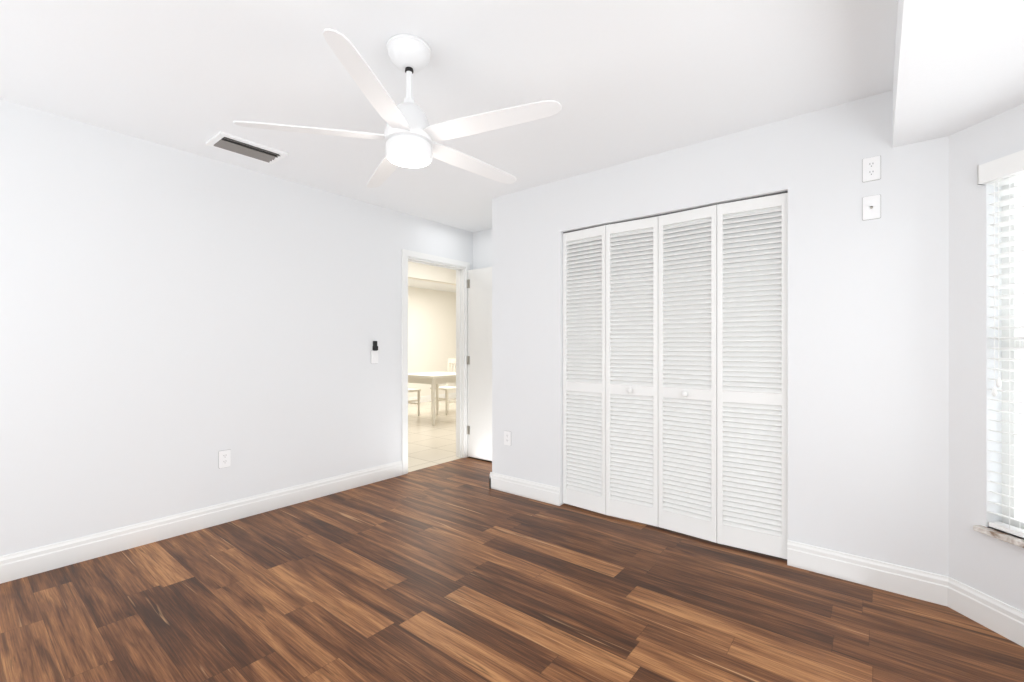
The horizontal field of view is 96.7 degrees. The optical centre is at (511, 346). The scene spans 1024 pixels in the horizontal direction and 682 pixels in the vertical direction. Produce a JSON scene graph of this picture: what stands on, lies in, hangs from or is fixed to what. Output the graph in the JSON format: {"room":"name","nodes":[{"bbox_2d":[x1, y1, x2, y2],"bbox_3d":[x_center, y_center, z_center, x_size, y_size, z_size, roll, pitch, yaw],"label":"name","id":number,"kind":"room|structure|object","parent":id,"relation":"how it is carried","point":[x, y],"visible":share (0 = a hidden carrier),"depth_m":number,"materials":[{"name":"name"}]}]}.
{"room":"empty bedroom","nodes":[
{"label":"empty bedroom","id":0,"kind":"room"},
{"bbox_2d":[0,99,472,555],"bbox_3d":[-2.077,-0.030,3.022,0.120,2.440,5.360,0,0,39],"label":"wall","id":1,"kind":"structure","parent":0,"point":[174,322],"depth_m":2.87,"materials":[{"name":"white paint"}]},
{"bbox_2d":[218,449,230,468],"bbox_3d":[-1.945,0.760,3.083,0.008,0.119,0.074,0,0,39],"label":"outlet","id":2,"kind":"object","parent":1,"relation":"attached to","point":[224,458],"visible":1,"depth_m":3.08,"materials":[{"name":"grey plastic"}]},
{"bbox_2d":[371,341,377,363],"bbox_3d":[-1.200,0.050,3.999,0.026,0.200,0.074,0,0,39],"label":"switch","id":3,"kind":"object","parent":1,"relation":"attached to","point":[374,355],"visible":1,"depth_m":3.99,"materials":[{"name":"grey plastic"}]},
{"bbox_2d":[402,249,469,474],"bbox_3d":[-0.795,0.141,4.622,0.152,2.098,0.896,0,0,39],"label":"door frame","id":4,"kind":"structure","parent":1,"relation":"attached to","point":[458,266],"depth_m":4.88,"materials":[{"name":"white wood"}]},
{"bbox_2d":[467,267,491,460],"bbox_3d":[-0.164,0.178,4.680,0.772,2.000,0.079,0,0,39],"label":"entry door","id":5,"kind":"structure","parent":4,"relation":"attached to","point":[479,361],"depth_m":4.78,"materials":[{"name":"white paint"}]},
{"bbox_2d":[408,287,455,397],"bbox_3d":[-2.852,-0.030,8.691,0.120,2.440,8.240,0,0,39],"label":"wall","id":6,"kind":"structure","parent":0,"point":[431,330],"depth_m":9.94,"materials":[{"name":"white paint"}]},
{"bbox_2d":[408,392,455,403],"bbox_3d":[-2.799,1.124,8.649,0.016,0.132,8.000,0,0,39],"label":"baseboard","id":7,"kind":"structure","parent":6,"relation":"attached to","point":[428,397],"depth_m":9.86,"materials":[{"name":"white wood"}]},
{"bbox_2d":[408,262,455,284],"bbox_3d":[-0.628,-0.030,6.910,0.120,2.440,8.000,0,0,39],"label":"wall","id":8,"kind":"structure","parent":0,"point":[422,272],"depth_m":6.24,"materials":[{"name":"white paint"}]},
{"bbox_2d":[408,398,461,471],"bbox_3d":[-1.237,1.240,7.398,4.258,0.100,8.240,0,0,39],"label":"floor","id":9,"kind":"structure","parent":0,"point":[429,444],"depth_m":6.10,"materials":[{"name":"beige tile"}]},
{"bbox_2d":[408,388,420,415],"bbox_3d":[-1.875,0.706,7.781,0.477,0.968,0.430,0,0,39],"label":"dining chair","id":10,"kind":"object","parent":9,"relation":"on","point":[418,396],"visible":0.12,"depth_m":7.78,"materials":[{"name":"white wood"}]},
{"bbox_2d":[408,372,455,425],"bbox_3d":[-1.244,0.815,7.404,0.900,0.750,0.900,0,0,39],"label":"dining table","id":11,"kind":"object","parent":9,"relation":"on","point":[434,379],"visible":0.52,"depth_m":7.03,"materials":[{"name":"white wood"}]},
{"bbox_2d":[430,359,455,414],"bbox_3d":[-1.159,0.706,8.230,0.430,0.968,0.477,0,0,39],"label":"dining chair","id":12,"kind":"object","parent":9,"relation":"on","point":[446,388],"visible":0.38,"depth_m":8.15,"materials":[{"name":"white wood"}]},
{"bbox_2d":[0,0,897,292],"bbox_3d":[-0.239,-1.300,4.996,8.820,0.100,10.740,0,0,39],"label":"ceiling","id":13,"kind":"structure","parent":0,"point":[624,80],"depth_m":2.09,"materials":[{"name":"white paint"}]},
{"bbox_2d":[205,131,287,164],"bbox_3d":[-1.661,-1.239,2.861,0.240,0.021,0.390,0,0,39],"label":"ceiling vent","id":14,"kind":"object","parent":13,"relation":"in","point":[221,140],"visible":1,"depth_m":2.83,"materials":[{"name":"white plastic"}]},
{"bbox_2d":[233,28,561,187],"bbox_3d":[-0.392,-1.012,1.941,1.268,0.474,1.230,0,0,39],"label":"ceiling fan","id":15,"kind":"object","parent":13,"relation":"hanging from","point":[410,135],"visible":1,"depth_m":1.82,"materials":[{"name":"white"}]},
{"bbox_2d":[0,457,1023,681],"bbox_3d":[-0.259,1.240,1.566,4.562,0.100,5.360,0,0,39],"label":"floor","id":16,"kind":"structure","parent":0,"point":[458,570],"depth_m":2.07,"materials":[{"name":"brown wood"}]},
{"bbox_2d":[473,211,781,308],"bbox_3d":[1.337,-0.030,3.644,4.670,2.440,0.120,0,0,39],"label":"wall","id":17,"kind":"structure","parent":0,"point":[482,248],"depth_m":4.18,"materials":[{"name":"white paint"}]},
{"bbox_2d":[492,90,948,576],"bbox_3d":[1.056,-0.030,2.934,3.040,2.440,0.120,0,0,39],"label":"wall","id":18,"kind":"structure","parent":0,"point":[868,388],"depth_m":2.38,"materials":[{"name":"white paint"}]},
{"bbox_2d":[504,431,510,445],"bbox_3d":[-0.037,0.750,3.728,0.074,0.119,0.008,0,0,39],"label":"outlet","id":19,"kind":"object","parent":18,"relation":"attached to","point":[507,437],"visible":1,"depth_m":3.72,"materials":[{"name":"grey plastic"}]},
{"bbox_2d":[0,461,1023,646],"bbox_3d":[-0.328,1.124,1.621,4.360,0.132,5.120,0,0,39],"label":"baseboard","id":20,"kind":"structure","parent":18,"relation":"attached to","point":[1005,620],"depth_m":2.46,"materials":[{"name":"white wood"}]},
{"bbox_2d":[563,191,787,558],"bbox_3d":[0.950,0.157,2.969,1.466,2.042,0.075,0,0,39],"label":"closet bifold doors","id":21,"kind":"structure","parent":18,"relation":"in","point":[675,414],"depth_m":2.87,"materials":[{"name":"white paint"}]},
{"bbox_2d":[862,194,880,220],"bbox_3d":[1.786,-0.693,2.262,0.074,0.119,0.016,0,0,39],"label":"outlet plate","id":22,"kind":"object","parent":18,"relation":"attached to","point":[871,207],"visible":1,"depth_m":2.26,"materials":[{"name":"grey plastic"}]},
{"bbox_2d":[862,156,880,181],"bbox_3d":[1.789,-0.885,2.265,0.074,0.119,0.008,0,0,39],"label":"outlet plate","id":23,"kind":"object","parent":18,"relation":"attached to","point":[871,168],"visible":1,"depth_m":2.26,"materials":[{"name":"grey plastic"}]},
{"bbox_2d":[892,0,1023,147],"bbox_3d":[0.887,-1.110,0.180,1.040,0.280,4.390,0,0,39],"label":"ceiling","id":24,"kind":"structure","parent":0,"point":[958,65],"depth_m":1.58,"materials":[{"name":"white paint"}]},
{"bbox_2d":[949,104,1023,611],"bbox_3d":[2.132,-0.030,1.669,0.150,2.440,0.970,0,0,-6],"label":"wall","id":25,"kind":"structure","parent":0,"point":[993,567],"depth_m":1.98,"materials":[{"name":"white paint"}]},
{"bbox_2d":[973,525,1023,547],"bbox_3d":[2.079,0.781,1.648,0.110,0.022,0.650,0,0,-6],"label":"window sill","id":26,"kind":"structure","parent":25,"relation":"in","point":[1009,538],"depth_m":1.87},
{"bbox_2d":[977,150,1023,537],"bbox_3d":[2.072,-0.005,1.647,0.085,1.539,0.624,0,0,-6],"label":"window blinds","id":27,"kind":"object","parent":25,"relation":"attached to","point":[1002,168],"visible":1,"depth_m":1.88,"materials":[{"name":"white plastic"}]},
{"bbox_2d":[1002,173,1023,528],"bbox_3d":[2.159,-0.005,1.657,0.050,1.550,0.600,0,0,-6],"label":"window","id":28,"kind":"structure","parent":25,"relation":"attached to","point":[1014,450],"depth_m":1.91,"materials":[{"name":"white plastic"}]}
]}

